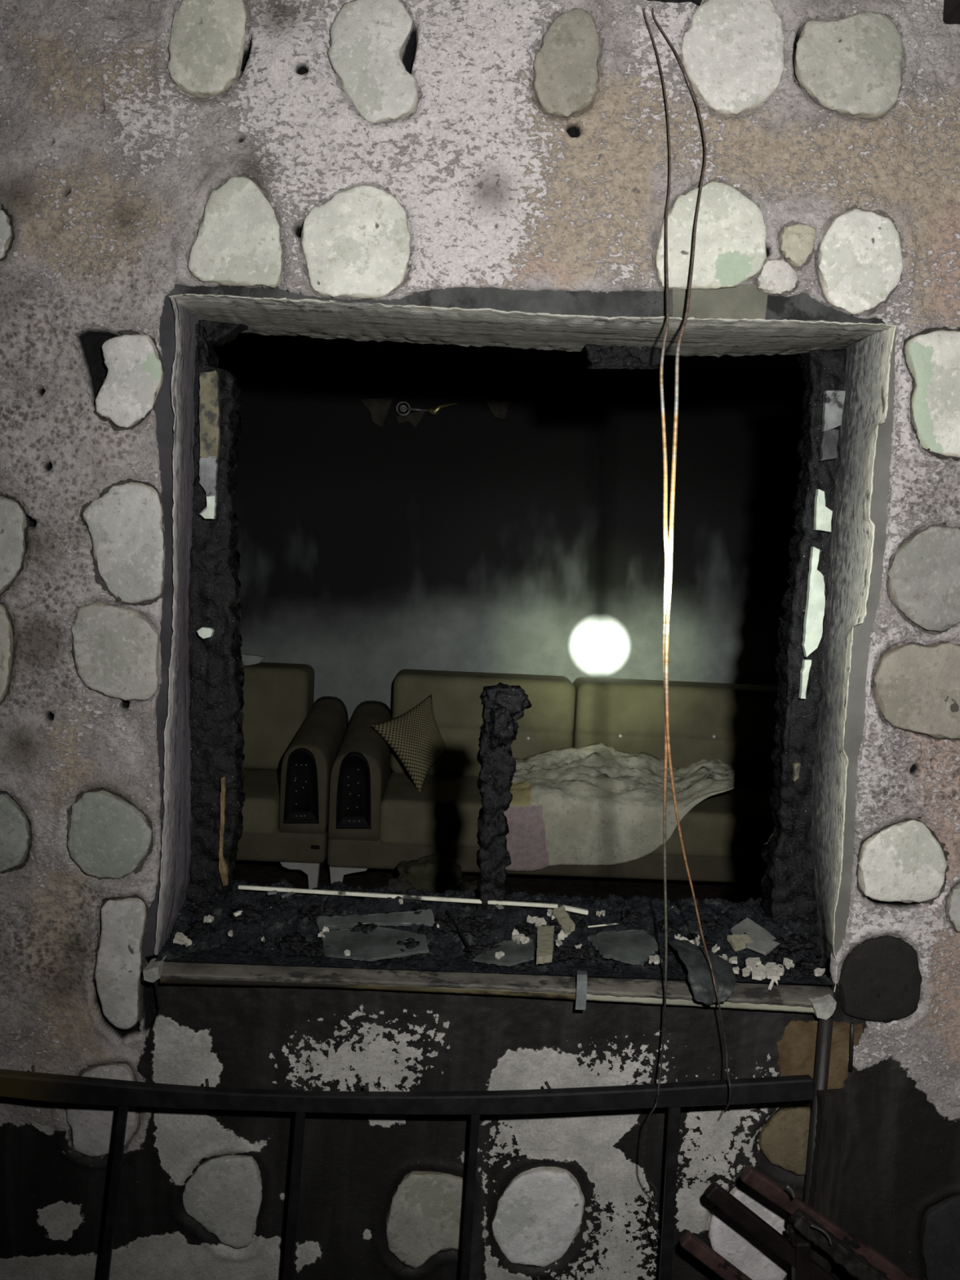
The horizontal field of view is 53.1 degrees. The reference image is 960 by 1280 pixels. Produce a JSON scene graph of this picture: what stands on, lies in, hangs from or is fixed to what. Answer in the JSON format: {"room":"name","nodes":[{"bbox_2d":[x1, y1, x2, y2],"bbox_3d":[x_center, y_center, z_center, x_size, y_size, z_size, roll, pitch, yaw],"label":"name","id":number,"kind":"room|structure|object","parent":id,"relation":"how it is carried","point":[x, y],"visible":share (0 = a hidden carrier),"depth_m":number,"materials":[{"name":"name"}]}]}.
{"room":"outside burned building","nodes":[
{"label":"outside burned building","id":0,"kind":"room"},
{"bbox_2d":[0,0,959,1279],"bbox_3d":[0.062,0.031,1.710,5.600,3.200,0.061,3,5,-2],"label":"wall","id":1,"kind":"structure","parent":0,"point":[109,170],"depth_m":1.68,"materials":[{"name":"paint"}]},
{"bbox_2d":[0,0,959,1279],"bbox_3d":[0.063,0.057,1.690,1.925,2.316,0.020,3,5,-2],"label":"stones","id":2,"kind":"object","parent":1,"relation":"attached to","point":[356,243],"depth_m":1.65},
{"bbox_2d":[142,284,897,1019],"bbox_3d":[0.064,-0.011,1.803,1.350,1.324,0.318,3,5,-2],"label":"window","id":3,"kind":"structure","parent":1,"relation":"in","point":[840,504],"depth_m":1.79,"materials":[{"name":"paint"}]},
{"bbox_2d":[155,877,834,985],"bbox_3d":[0.031,0.552,1.880,1.225,0.067,0.310,3,5,-2],"label":"rubble","id":4,"kind":"object","parent":3,"relation":"on","point":[446,953],"depth_m":1.86,"materials":[{"name":"black soil"}]},
{"bbox_2d":[173,932,186,945],"bbox_3d":[-0.551,0.549,1.768,0.024,0.009,0.040,3,5,-2],"label":"flake","id":5,"kind":"object","parent":4,"relation":"on","point":[179,936],"visible":1,"depth_m":1.76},
{"bbox_2d":[182,936,191,947],"bbox_3d":[-0.538,0.553,1.761,0.016,0.013,0.016,5,5,24],"label":"flake","id":6,"kind":"object","parent":4,"relation":"on","point":[188,941],"visible":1,"depth_m":1.76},
{"bbox_2d":[185,927,202,938],"bbox_3d":[-0.538,0.549,1.798,0.030,0.020,0.026,5,5,26],"label":"lump","id":7,"kind":"object","parent":4,"relation":"on","point":[193,931],"visible":1,"depth_m":1.79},
{"bbox_2d":[188,921,206,929],"bbox_3d":[-0.534,0.541,1.818,0.035,0.017,0.021,3,5,-2],"label":"lump","id":8,"kind":"object","parent":4,"relation":"on","point":[199,925],"visible":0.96,"depth_m":1.81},
{"bbox_2d":[187,920,210,928],"bbox_3d":[-0.533,0.543,1.827,0.047,0.018,0.022,3,5,-2],"label":"lump","id":9,"kind":"object","parent":4,"relation":"on","point":[197,921],"visible":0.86,"depth_m":1.83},
{"bbox_2d":[195,901,218,911],"bbox_3d":[-0.530,0.518,1.866,0.048,0.020,0.026,3,5,-2],"label":"lump","id":10,"kind":"object","parent":4,"relation":"on","point":[211,906],"visible":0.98,"depth_m":1.86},
{"bbox_2d":[226,904,263,916],"bbox_3d":[-0.449,0.526,1.852,0.066,0.032,0.036,3,5,7],"label":"lump","id":11,"kind":"object","parent":4,"relation":"on","point":[245,909],"visible":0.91,"depth_m":1.84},
{"bbox_2d":[231,911,263,923],"bbox_3d":[-0.446,0.532,1.845,0.064,0.027,0.033,3,5,-2],"label":"lump","id":12,"kind":"object","parent":4,"relation":"on","point":[258,918],"visible":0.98,"depth_m":1.83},
{"bbox_2d":[267,890,276,895],"bbox_3d":[-0.409,0.498,1.893,0.018,0.008,0.008,2,5,-13],"label":"splinter","id":13,"kind":"object","parent":4,"relation":"on","point":[270,892],"visible":1,"depth_m":1.89,"materials":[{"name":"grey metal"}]},
{"bbox_2d":[272,901,290,911],"bbox_3d":[-0.388,0.520,1.878,0.033,0.019,0.027,5,5,21],"label":"lump","id":14,"kind":"object","parent":4,"relation":"on","point":[282,906],"visible":1,"depth_m":1.87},
{"bbox_2d":[281,891,295,897],"bbox_3d":[-0.380,0.505,1.908,0.006,0.014,0.052,4,5,15],"label":"splinter","id":15,"kind":"object","parent":4,"relation":"on","point":[291,893],"visible":1,"depth_m":1.90,"materials":[{"name":"grey wood"}]},
{"bbox_2d":[282,932,311,952],"bbox_3d":[-0.341,0.564,1.785,0.057,0.035,0.042,4,5,17],"label":"lump","id":16,"kind":"object","parent":4,"relation":"on","point":[295,941],"visible":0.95,"depth_m":1.78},
{"bbox_2d":[299,941,329,958],"bbox_3d":[-0.298,0.572,1.768,0.065,0.026,0.040,4,5,13],"label":"lump","id":17,"kind":"object","parent":4,"relation":"on","point":[316,949],"visible":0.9,"depth_m":1.76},
{"bbox_2d":[299,905,340,923],"bbox_3d":[-0.309,0.530,1.864,0.083,0.035,0.048,3,5,-2],"label":"lump","id":18,"kind":"object","parent":4,"relation":"on","point":[313,913],"visible":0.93,"depth_m":1.86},
{"bbox_2d":[350,921,377,934],"bbox_3d":[-0.223,0.554,1.833,0.055,0.027,0.044,3,5,-2],"label":"lump","id":19,"kind":"object","parent":4,"relation":"on","point":[360,926],"visible":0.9,"depth_m":1.82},
{"bbox_2d":[321,926,429,961],"bbox_3d":[-0.195,0.564,1.790,0.192,0.024,0.105,2,5,-14],"label":"sheet","id":20,"kind":"object","parent":4,"relation":"on","point":[381,943],"visible":1,"depth_m":1.78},
{"bbox_2d":[315,909,435,930],"bbox_3d":[-0.200,0.539,1.847,0.228,0.033,0.029,2,5,-8],"label":"sheet","id":21,"kind":"object","parent":4,"relation":"on","point":[426,917],"visible":1,"depth_m":1.85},
{"bbox_2d":[395,948,406,961],"bbox_3d":[-0.144,0.578,1.771,0.037,0.023,0.031,5,5,24],"label":"lump","id":22,"kind":"object","parent":4,"relation":"on","point":[402,958],"visible":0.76,"depth_m":1.76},
{"bbox_2d":[396,940,422,959],"bbox_3d":[-0.132,0.574,1.781,0.067,0.032,0.050,3,5,-2],"label":"lump","id":23,"kind":"object","parent":4,"relation":"on","point":[409,944],"visible":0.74,"depth_m":1.77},
{"bbox_2d":[410,907,426,915],"bbox_3d":[-0.118,0.537,1.879,0.034,0.027,0.039,-1,6,-41],"label":"lump","id":24,"kind":"object","parent":4,"relation":"on","point":[416,912],"visible":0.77,"depth_m":1.87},
{"bbox_2d":[404,937,432,948],"bbox_3d":[-0.120,0.574,1.795,0.054,0.032,0.043,5,6,28],"label":"lump","id":25,"kind":"object","parent":4,"relation":"on","point":[412,940],"visible":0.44,"depth_m":1.80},
{"bbox_2d":[414,903,428,911],"bbox_3d":[-0.115,0.531,1.893,0.028,0.027,0.039,3,5,-2],"label":"lump","id":26,"kind":"object","parent":4,"relation":"on","point":[419,905],"visible":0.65,"depth_m":1.89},
{"bbox_2d":[417,925,431,933],"bbox_3d":[-0.107,0.556,1.837,0.026,0.017,0.022,2,5,-13],"label":"lump","id":27,"kind":"object","parent":4,"relation":"on","point":[423,930],"visible":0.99,"depth_m":1.83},
{"bbox_2d":[435,912,448,920],"bbox_3d":[-0.080,0.544,1.890,0.054,0.020,0.027,3,5,-2],"label":"lump","id":28,"kind":"object","parent":4,"relation":"on","point":[441,915],"visible":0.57,"depth_m":1.88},
{"bbox_2d":[432,915,459,933],"bbox_3d":[-0.059,0.548,1.852,0.064,0.030,0.045,3,5,-2],"label":"lump","id":29,"kind":"object","parent":4,"relation":"on","point":[446,925],"visible":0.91,"depth_m":1.84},
{"bbox_2d":[446,909,471,951],"bbox_3d":[-0.041,0.549,1.822,0.004,0.036,0.122,1,5,-23],"label":"splinter","id":30,"kind":"object","parent":4,"relation":"on","point":[447,910],"visible":1,"depth_m":1.82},
{"bbox_2d":[463,944,492,958],"bbox_3d":[-0.002,0.578,1.780,0.056,0.027,0.038,3,5,-2],"label":"lump","id":31,"kind":"object","parent":4,"relation":"on","point":[477,949],"visible":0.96,"depth_m":1.77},
{"bbox_2d":[487,942,501,948],"bbox_3d":[0.026,0.578,1.801,0.035,0.021,0.030,3,5,-2],"label":"lump","id":32,"kind":"object","parent":4,"relation":"on","point":[494,943],"visible":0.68,"depth_m":1.79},
{"bbox_2d":[472,938,534,966],"bbox_3d":[0.044,0.578,1.784,0.116,0.020,0.085,3,5,-2],"label":"sheet","id":33,"kind":"object","parent":4,"relation":"on","point":[514,954],"visible":1,"depth_m":1.77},
{"bbox_2d":[495,951,504,959],"bbox_3d":[0.034,0.580,1.767,0.016,0.010,0.021,6,6,37],"label":"flake","id":34,"kind":"object","parent":33,"relation":"on","point":[498,954],"visible":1,"depth_m":1.76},
{"bbox_2d":[520,936,529,943],"bbox_3d":[0.083,0.570,1.820,0.017,0.012,0.020,0,5,-26],"label":"flake","id":35,"kind":"object","parent":33,"relation":"on","point":[527,940],"visible":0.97,"depth_m":1.81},
{"bbox_2d":[511,933,525,945],"bbox_3d":[0.073,0.565,1.816,0.025,0.008,0.037,7,6,41],"label":"flake","id":36,"kind":"object","parent":4,"relation":"on","point":[518,936],"visible":1,"depth_m":1.82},
{"bbox_2d":[515,922,537,936],"bbox_3d":[0.097,0.558,1.849,0.059,0.025,0.040,3,5,-2],"label":"lump","id":37,"kind":"object","parent":4,"relation":"on","point":[529,928],"visible":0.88,"depth_m":1.84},
{"bbox_2d":[534,917,546,927],"bbox_3d":[0.116,0.547,1.860,0.019,0.016,0.030,2,5,-14],"label":"flake","id":38,"kind":"object","parent":37,"relation":"on","point":[539,922],"visible":1,"depth_m":1.85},
{"bbox_2d":[526,915,537,923],"bbox_3d":[0.100,0.543,1.868,0.016,0.012,0.031,4,5,18],"label":"flake","id":39,"kind":"object","parent":4,"relation":"on","point":[530,919],"visible":1,"depth_m":1.86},
{"bbox_2d":[536,925,554,964],"bbox_3d":[0.122,0.569,1.796,0.033,0.038,0.100,3,5,3],"label":"debris piece","id":40,"kind":"object","parent":4,"relation":"on","point":[545,934],"visible":1,"depth_m":1.79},
{"bbox_2d":[547,917,569,934],"bbox_3d":[0.156,0.557,1.868,0.061,0.031,0.047,3,5,-2],"label":"lump","id":41,"kind":"object","parent":4,"relation":"on","point":[557,927],"visible":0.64,"depth_m":1.85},
{"bbox_2d":[555,939,562,946],"bbox_3d":[0.147,0.573,1.817,0.012,0.017,0.037,4,5,18],"label":"flake","id":42,"kind":"object","parent":4,"relation":"on","point":[557,942],"visible":1,"depth_m":1.81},
{"bbox_2d":[551,949,568,963],"bbox_3d":[0.147,0.586,1.778,0.033,0.022,0.033,5,6,28],"label":"lump","id":43,"kind":"object","parent":4,"relation":"on","point":[558,956],"visible":0.97,"depth_m":1.77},
{"bbox_2d":[552,905,575,934],"bbox_3d":[0.163,0.545,1.865,0.026,0.040,0.056,1,5,-22],"label":"debris piece","id":44,"kind":"object","parent":4,"relation":"on","point":[560,913],"visible":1,"depth_m":1.86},
{"bbox_2d":[554,942,590,959],"bbox_3d":[0.180,0.587,1.815,0.080,0.026,0.042,3,5,-2],"label":"lump","id":45,"kind":"object","parent":4,"relation":"on","point":[584,948],"visible":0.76,"depth_m":1.81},
{"bbox_2d":[562,946,590,961],"bbox_3d":[0.181,0.590,1.804,0.059,0.024,0.034,3,5,-2],"label":"lump","id":46,"kind":"object","parent":4,"relation":"on","point":[574,955],"visible":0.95,"depth_m":1.79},
{"bbox_2d":[568,914,586,927],"bbox_3d":[0.179,0.551,1.877,0.056,0.024,0.037,0,5,-25],"label":"lump","id":47,"kind":"object","parent":4,"relation":"on","point":[578,918],"visible":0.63,"depth_m":1.88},
{"bbox_2d":[593,950,607,961],"bbox_3d":[0.231,0.594,1.808,0.038,0.020,0.026,3,5,-2],"label":"lump","id":48,"kind":"object","parent":4,"relation":"on","point":[598,957],"visible":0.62,"depth_m":1.80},
{"bbox_2d":[587,922,618,928],"bbox_3d":[0.239,0.555,1.869,0.064,0.006,0.004,1,5,-15],"label":"splinter","id":49,"kind":"object","parent":4,"relation":"on","point":[616,923],"visible":1,"depth_m":1.87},
{"bbox_2d":[587,929,659,965],"bbox_3d":[0.272,0.578,1.811,0.136,0.031,0.098,3,5,-2],"label":"sheet","id":50,"kind":"object","parent":4,"relation":"on","point":[633,947],"visible":1,"depth_m":1.81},
{"bbox_2d":[619,908,637,925],"bbox_3d":[0.291,0.551,1.897,0.039,0.039,0.045,5,6,28],"label":"lump","id":51,"kind":"object","parent":4,"relation":"on","point":[628,917],"visible":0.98,"depth_m":1.89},
{"bbox_2d":[648,955,654,964],"bbox_3d":[0.318,0.591,1.778,0.009,0.009,0.029,4,5,12],"label":"flake","id":52,"kind":"object","parent":4,"relation":"on","point":[651,957],"visible":1,"depth_m":1.77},
{"bbox_2d":[653,954,662,964],"bbox_3d":[0.330,0.594,1.787,0.016,0.009,0.032,5,6,28],"label":"flake","id":53,"kind":"object","parent":4,"relation":"on","point":[657,959],"visible":1,"depth_m":1.78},
{"bbox_2d":[656,918,674,933],"bbox_3d":[0.363,0.564,1.887,0.035,0.032,0.041,3,5,-2],"label":"lump","id":54,"kind":"object","parent":4,"relation":"on","point":[660,924],"visible":0.81,"depth_m":1.88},
{"bbox_2d":[662,942,677,955],"bbox_3d":[0.369,0.587,1.829,0.042,0.026,0.038,0,6,-28],"label":"lump","id":55,"kind":"object","parent":4,"relation":"on","point":[671,951],"visible":0.38,"depth_m":1.82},
{"bbox_2d":[675,961,685,968],"bbox_3d":[0.380,0.604,1.790,0.036,0.012,0.017,3,5,-2],"label":"lump","id":56,"kind":"object","parent":4,"relation":"on","point":[681,964],"visible":0.47,"depth_m":1.79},
{"bbox_2d":[693,934,700,946],"bbox_3d":[0.417,0.577,1.841,0.008,0.017,0.037,5,5,26],"label":"flake","id":57,"kind":"object","parent":4,"relation":"on","point":[696,940],"visible":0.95,"depth_m":1.84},
{"bbox_2d":[687,933,715,948],"bbox_3d":[0.423,0.585,1.860,0.066,0.031,0.038,3,5,-2],"label":"lump","id":58,"kind":"object","parent":4,"relation":"on","point":[691,936],"visible":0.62,"depth_m":1.85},
{"bbox_2d":[693,920,724,933],"bbox_3d":[0.448,0.567,1.899,0.070,0.031,0.041,1,5,-22],"label":"lump","id":59,"kind":"object","parent":4,"relation":"on","point":[708,926],"visible":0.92,"depth_m":1.89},
{"bbox_2d":[711,943,719,952],"bbox_3d":[0.446,0.585,1.825,0.014,0.013,0.025,3,5,-2],"label":"flake","id":60,"kind":"object","parent":4,"relation":"on","point":[714,948],"visible":0.98,"depth_m":1.82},
{"bbox_2d":[728,956,737,964],"bbox_3d":[0.476,0.600,1.802,0.020,0.007,0.021,3,5,-2],"label":"flake","id":61,"kind":"object","parent":4,"relation":"on","point":[734,959],"visible":0.94,"depth_m":1.79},
{"bbox_2d":[732,966,739,973],"bbox_3d":[0.468,0.603,1.758,0.012,0.007,0.020,5,5,21],"label":"flake","id":62,"kind":"object","parent":4,"relation":"on","point":[735,970],"visible":1,"depth_m":1.75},
{"bbox_2d":[727,933,753,951],"bbox_3d":[0.499,0.580,1.845,0.042,0.025,0.024,1,5,-17],"label":"board","id":63,"kind":"object","parent":4,"relation":"on","point":[737,942],"visible":1,"depth_m":1.84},
{"bbox_2d":[742,967,751,977],"bbox_3d":[0.483,0.603,1.747,0.014,0.007,0.031,5,6,29],"label":"flake","id":64,"kind":"object","parent":4,"relation":"on","point":[746,971],"visible":1,"depth_m":1.74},
{"bbox_2d":[745,957,761,970],"bbox_3d":[0.505,0.599,1.784,0.026,0.008,0.052,7,7,42],"label":"flake","id":65,"kind":"object","parent":4,"relation":"on","point":[752,962],"visible":1,"depth_m":1.78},
{"bbox_2d":[730,917,779,955],"bbox_3d":[0.531,0.574,1.859,0.071,0.036,0.082,-1,6,-41],"label":"board","id":66,"kind":"object","parent":4,"relation":"on","point":[762,943],"visible":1,"depth_m":1.86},
{"bbox_2d":[751,964,769,978],"bbox_3d":[0.516,0.607,1.759,0.031,0.009,0.045,8,7,44],"label":"flake","id":67,"kind":"object","parent":4,"relation":"on","point":[762,966],"visible":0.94,"depth_m":1.76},
{"bbox_2d":[764,962,776,969],"bbox_3d":[0.539,0.607,1.781,0.019,0.009,0.048,6,6,33],"label":"flake","id":68,"kind":"object","parent":4,"relation":"on","point":[770,965],"visible":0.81,"depth_m":1.78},
{"bbox_2d":[765,946,784,964],"bbox_3d":[0.564,0.603,1.830,0.041,0.034,0.043,-1,6,-35],"label":"lump","id":69,"kind":"object","parent":4,"relation":"on","point":[775,956],"visible":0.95,"depth_m":1.82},
{"bbox_2d":[773,964,784,976],"bbox_3d":[0.551,0.607,1.769,0.019,0.009,0.038,5,6,28],"label":"flake","id":70,"kind":"object","parent":4,"relation":"on","point":[780,971],"visible":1,"depth_m":1.76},
{"bbox_2d":[778,964,795,979],"bbox_3d":[0.561,0.616,1.774,0.045,0.029,0.034,3,5,-2],"label":"lump","id":71,"kind":"object","parent":4,"relation":"on","point":[788,974],"visible":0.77,"depth_m":1.76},
{"bbox_2d":[782,957,792,965],"bbox_3d":[0.576,0.604,1.804,0.016,0.011,0.024,3,5,-2],"label":"flake","id":72,"kind":"object","parent":4,"relation":"on","point":[786,960],"visible":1,"depth_m":1.80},
{"bbox_2d":[782,951,794,960],"bbox_3d":[0.584,0.604,1.836,0.033,0.021,0.032,5,5,25],"label":"lump","id":73,"kind":"object","parent":4,"relation":"on","point":[788,954],"visible":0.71,"depth_m":1.83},
{"bbox_2d":[785,963,794,969],"bbox_3d":[0.576,0.608,1.786,0.015,0.009,0.030,6,6,36],"label":"flake","id":74,"kind":"object","parent":4,"relation":"on","point":[788,966],"visible":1,"depth_m":1.78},
{"bbox_2d":[772,933,817,951],"bbox_3d":[0.604,0.585,1.848,0.087,0.037,0.049,3,5,-2],"label":"lump","id":75,"kind":"object","parent":4,"relation":"on","point":[793,942],"visible":1,"depth_m":1.84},
{"bbox_2d":[788,965,807,978],"bbox_3d":[0.585,0.617,1.779,0.046,0.025,0.032,3,5,-2],"label":"lump","id":76,"kind":"object","parent":4,"relation":"on","point":[798,971],"visible":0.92,"depth_m":1.77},
{"bbox_2d":[791,947,811,958],"bbox_3d":[0.617,0.597,1.837,0.034,0.022,0.027,7,7,42],"label":"lump","id":77,"kind":"object","parent":4,"relation":"on","point":[803,953],"visible":0.98,"depth_m":1.83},
{"bbox_2d":[795,958,826,975],"bbox_3d":[0.617,0.614,1.796,0.062,0.034,0.049,3,5,-2],"label":"lump","id":78,"kind":"object","parent":4,"relation":"on","point":[809,966],"visible":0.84,"depth_m":1.78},
{"bbox_2d":[813,968,825,976],"bbox_3d":[0.624,0.611,1.771,0.014,0.008,0.028,8,7,44],"label":"flake","id":79,"kind":"object","parent":4,"relation":"on","point":[818,971],"visible":1,"depth_m":1.77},
{"bbox_2d":[575,970,586,1009],"bbox_3d":[0.181,0.624,1.721,0.019,0.058,0.054,3,5,5],"label":"strap","id":80,"kind":"object","parent":3,"relation":"on","point":[581,984],"visible":1,"depth_m":1.70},
{"bbox_2d":[667,938,737,1004],"bbox_3d":[0.407,0.601,1.748,0.113,0.074,0.131,3,5,-2],"label":"rag","id":81,"kind":"object","parent":3,"relation":"on","point":[695,958],"visible":0.97,"depth_m":1.72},
{"bbox_2d":[751,967,764,980],"bbox_3d":[0.504,0.606,1.741,0.019,0.012,0.034,6,6,31],"label":"flake","id":82,"kind":"object","parent":3,"relation":"on","point":[758,973],"visible":1,"depth_m":1.74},
{"bbox_2d":[765,967,779,980],"bbox_3d":[0.531,0.606,1.747,0.023,0.010,0.032,3,5,8],"label":"flake","id":83,"kind":"object","parent":3,"relation":"on","point":[771,972],"visible":1,"depth_m":1.74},
{"bbox_2d":[768,975,777,990],"bbox_3d":[0.528,0.618,1.733,0.017,0.028,0.002,3,5,-2],"label":"flake","id":84,"kind":"object","parent":3,"relation":"on","point":[773,980],"visible":1,"depth_m":1.73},
{"bbox_2d":[646,0,702,5],"bbox_3d":[0.327,-1.144,1.539,0.096,0.180,0.130,3,5,-2],"label":"roof beam","id":85,"kind":"structure","parent":1,"relation":"attached to","point":[697,2],"depth_m":1.59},
{"bbox_2d":[642,8,671,1239],"bbox_3d":[0.304,-0.003,1.641,0.172,2.078,0.068,8,7,44],"label":"hanging wire","id":86,"kind":"object","parent":85,"relation":"hanging from","point":[661,366],"visible":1,"depth_m":1.63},
{"bbox_2d":[652,8,731,1112],"bbox_3d":[0.367,-0.117,1.646,0.253,1.847,0.071,5,5,22],"label":"hanging wire","id":87,"kind":"object","parent":85,"relation":"hanging from","point":[679,340],"visible":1,"depth_m":1.63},
{"bbox_2d":[803,1016,833,1204],"bbox_3d":[0.599,1.157,1.772,0.028,0.959,0.023,3,5,-2],"label":"downpipe","id":88,"kind":"object","parent":1,"relation":"attached to","point":[824,1028],"visible":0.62,"depth_m":1.73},
{"bbox_2d":[808,1088,848,1272],"bbox_3d":[0.617,1.046,1.737,0.055,0.485,0.023,3,5,-2],"label":"board","id":89,"kind":"object","parent":1,"relation":"attached to","point":[832,1108],"visible":0.66,"depth_m":1.72,"materials":[{"name":"wood"}]},
{"bbox_2d":[848,1022,853,1071],"bbox_3d":[0.678,0.743,1.754,0.011,0.090,0.007,3,5,-2],"label":"cable","id":90,"kind":"object","parent":1,"relation":"attached to","point":[851,1032],"visible":1,"depth_m":1.75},
{"bbox_2d":[942,0,959,24],"bbox_3d":[0.867,-1.115,1.554,0.169,0.180,0.130,3,5,-2],"label":"roof beam","id":91,"kind":"structure","parent":1,"relation":"attached to","point":[951,13],"depth_m":1.59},
{"bbox_2d":[145,942,829,986],"bbox_3d":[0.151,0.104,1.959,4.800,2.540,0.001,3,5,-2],"label":"windowsill","id":92,"kind":"structure","parent":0,"point":[148,958],"depth_m":1.99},
{"bbox_2d":[233,855,764,903],"bbox_3d":[0.053,1.232,3.631,4.800,0.001,3.140,3,5,-2],"label":"floor","id":93,"kind":"structure","parent":0,"point":[262,873],"depth_m":4.57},
{"bbox_2d":[169,659,348,888],"bbox_3d":[-1.341,0.615,4.622,1.315,0.962,0.833,3,5,-2],"label":"armchair","id":94,"kind":"object","parent":93,"relation":"on","point":[292,744],"visible":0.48,"depth_m":4.34,"materials":[{"name":"brown fabric"}]},
{"bbox_2d":[169,659,314,770],"bbox_3d":[-1.327,0.369,4.869,0.933,0.514,0.300,3,5,-2],"label":"cushion","id":95,"kind":"object","parent":94,"relation":"on","point":[278,697],"depth_m":4.73,"materials":[{"name":"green fabric"}]},
{"bbox_2d":[241,653,265,665],"bbox_3d":[-1.125,0.099,4.744,0.128,0.054,0.031,3,5,-2],"label":"paper scrap","id":96,"kind":"object","parent":94,"relation":"on","point":[247,660],"visible":0.81,"depth_m":4.73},
{"bbox_2d":[241,768,280,835],"bbox_3d":[-1.333,0.743,4.529,0.866,0.172,0.620,3,5,-2],"label":"seat cushion","id":97,"kind":"object","parent":94,"relation":"on","point":[261,808],"depth_m":4.25,"materials":[{"name":"green fabric"}]},
{"bbox_2d":[382,875,413,892],"bbox_3d":[-0.324,1.003,3.820,0.128,0.121,0.116,0,6,-30],"label":"chunk","id":98,"kind":"object","parent":93,"relation":"on","point":[402,883],"visible":0.55,"depth_m":3.79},
{"bbox_2d":[395,853,462,893],"bbox_3d":[-0.213,1.012,4.069,0.302,0.203,0.222,3,5,-2],"label":"chunk","id":99,"kind":"object","parent":93,"relation":"on","point":[434,873],"visible":0.68,"depth_m":4.01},
{"bbox_2d":[453,880,477,891],"bbox_3d":[-0.030,1.012,3.834,0.176,0.106,0.126,1,5,-24],"label":"chunk","id":100,"kind":"object","parent":93,"relation":"on","point":[464,885],"visible":0.22,"depth_m":3.81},
{"bbox_2d":[327,669,848,884],"bbox_3d":[0.750,0.709,4.680,2.857,0.956,0.833,3,5,-2],"label":"sofa","id":101,"kind":"object","parent":93,"relation":"on","point":[379,818],"visible":0.58,"depth_m":4.74,"materials":[{"name":"brown fabric"}]},
{"bbox_2d":[371,693,446,792],"bbox_3d":[-0.307,0.488,4.492,0.359,0.429,0.208,-2,7,-42],"label":"throw pillow","id":102,"kind":"object","parent":101,"relation":"on","point":[415,735],"visible":1,"depth_m":4.46,"materials":[{"name":"fabric"}]},
{"bbox_2d":[378,771,482,848],"bbox_3d":[0.000,0.804,4.565,0.911,0.208,0.620,3,5,-2],"label":"seat cushion","id":103,"kind":"object","parent":101,"relation":"on","point":[445,814],"depth_m":4.26,"materials":[{"name":"green fabric"}]},
{"bbox_2d":[390,669,575,776],"bbox_3d":[0.012,0.430,4.906,0.910,0.508,0.300,3,5,-2],"label":"cushion","id":104,"kind":"object","parent":101,"relation":"on","point":[549,723],"depth_m":4.76,"materials":[{"name":"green fabric"}]},
{"bbox_2d":[503,742,734,871],"bbox_3d":[0.672,0.773,4.482,1.166,0.499,0.534,3,5,-2],"label":"blanket","id":105,"kind":"object","parent":101,"relation":"on","point":[597,803],"visible":0.93,"depth_m":4.25,"materials":[{"name":"fabric"}]},
{"bbox_2d":[572,676,848,788],"bbox_3d":[1.203,0.484,4.939,1.459,0.508,0.300,3,5,-2],"label":"cushion","id":106,"kind":"object","parent":101,"relation":"on","point":[734,724],"depth_m":4.78,"materials":[{"name":"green fabric"}]},
{"bbox_2d":[648,786,774,858],"bbox_3d":[1.197,0.859,4.598,1.455,0.208,0.620,3,5,-2],"label":"seat cushion","id":107,"kind":"object","parent":101,"relation":"on","point":[735,823],"depth_m":4.29,"materials":[{"name":"green fabric"}]},
{"bbox_2d":[201,293,808,379],"bbox_3d":[0.174,-1.296,3.414,4.800,0.001,3.140,3,5,-2],"label":"ceiling","id":108,"kind":"structure","parent":0,"point":[775,366],"depth_m":4.77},
{"bbox_2d":[170,347,879,724],"bbox_3d":[0.076,-0.168,5.086,4.800,2.540,0.001,3,5,-2],"label":"wall","id":109,"kind":"structure","parent":0,"point":[467,538],"depth_m":5.05,"materials":[{"name":"paint"}]},
{"bbox_2d":[360,397,393,426],"bbox_3d":[-0.535,-1.177,4.956,0.174,0.150,0.007,3,5,-2],"label":"flap","id":110,"kind":"object","parent":109,"relation":"attached to","point":[379,408],"visible":1,"depth_m":4.95,"materials":[{"name":"paper"}]},
{"bbox_2d":[395,411,424,427],"bbox_3d":[-0.360,-1.145,4.963,0.147,0.092,0.007,3,5,-2],"label":"flap","id":111,"kind":"object","parent":109,"relation":"attached to","point":[415,418],"visible":1,"depth_m":4.96,"materials":[{"name":"paper"}]},
{"bbox_2d":[395,400,457,416],"bbox_3d":[-0.274,-1.182,4.924,0.311,0.082,0.060,4,5,9],"label":"wall lamp","id":112,"kind":"object","parent":109,"relation":"attached to","point":[402,408],"visible":1,"depth_m":4.92,"materials":[{"name":"gold metal"}]},
{"bbox_2d":[484,399,508,419],"bbox_3d":[0.085,-1.193,4.969,0.123,0.098,0.007,3,5,-2],"label":"flap","id":113,"kind":"object","parent":109,"relation":"attached to","point":[499,408],"visible":1,"depth_m":4.97,"materials":[{"name":"paper"}]},
{"label":"ground","id":114,"kind":"structure","parent":0,"visible":0},
{"bbox_2d":[0,1065,815,1279],"bbox_3d":[-0.214,1.168,1.707,1.568,0.872,0.022,3,5,-2],"label":"railing","id":115,"kind":"object","parent":114,"relation":"on","point":[24,1085],"visible":1,"depth_m":1.67,"materials":[{"name":"metal"}]},
{"bbox_2d":[679,1164,919,1279],"bbox_3d":[0.643,1.196,1.694,0.591,0.528,0.068,3,5,-2],"label":"wooden planks","id":116,"kind":"object","parent":115,"relation":"attached to","point":[860,1260],"visible":1,"depth_m":1.69,"materials":[{"name":"red wood"}]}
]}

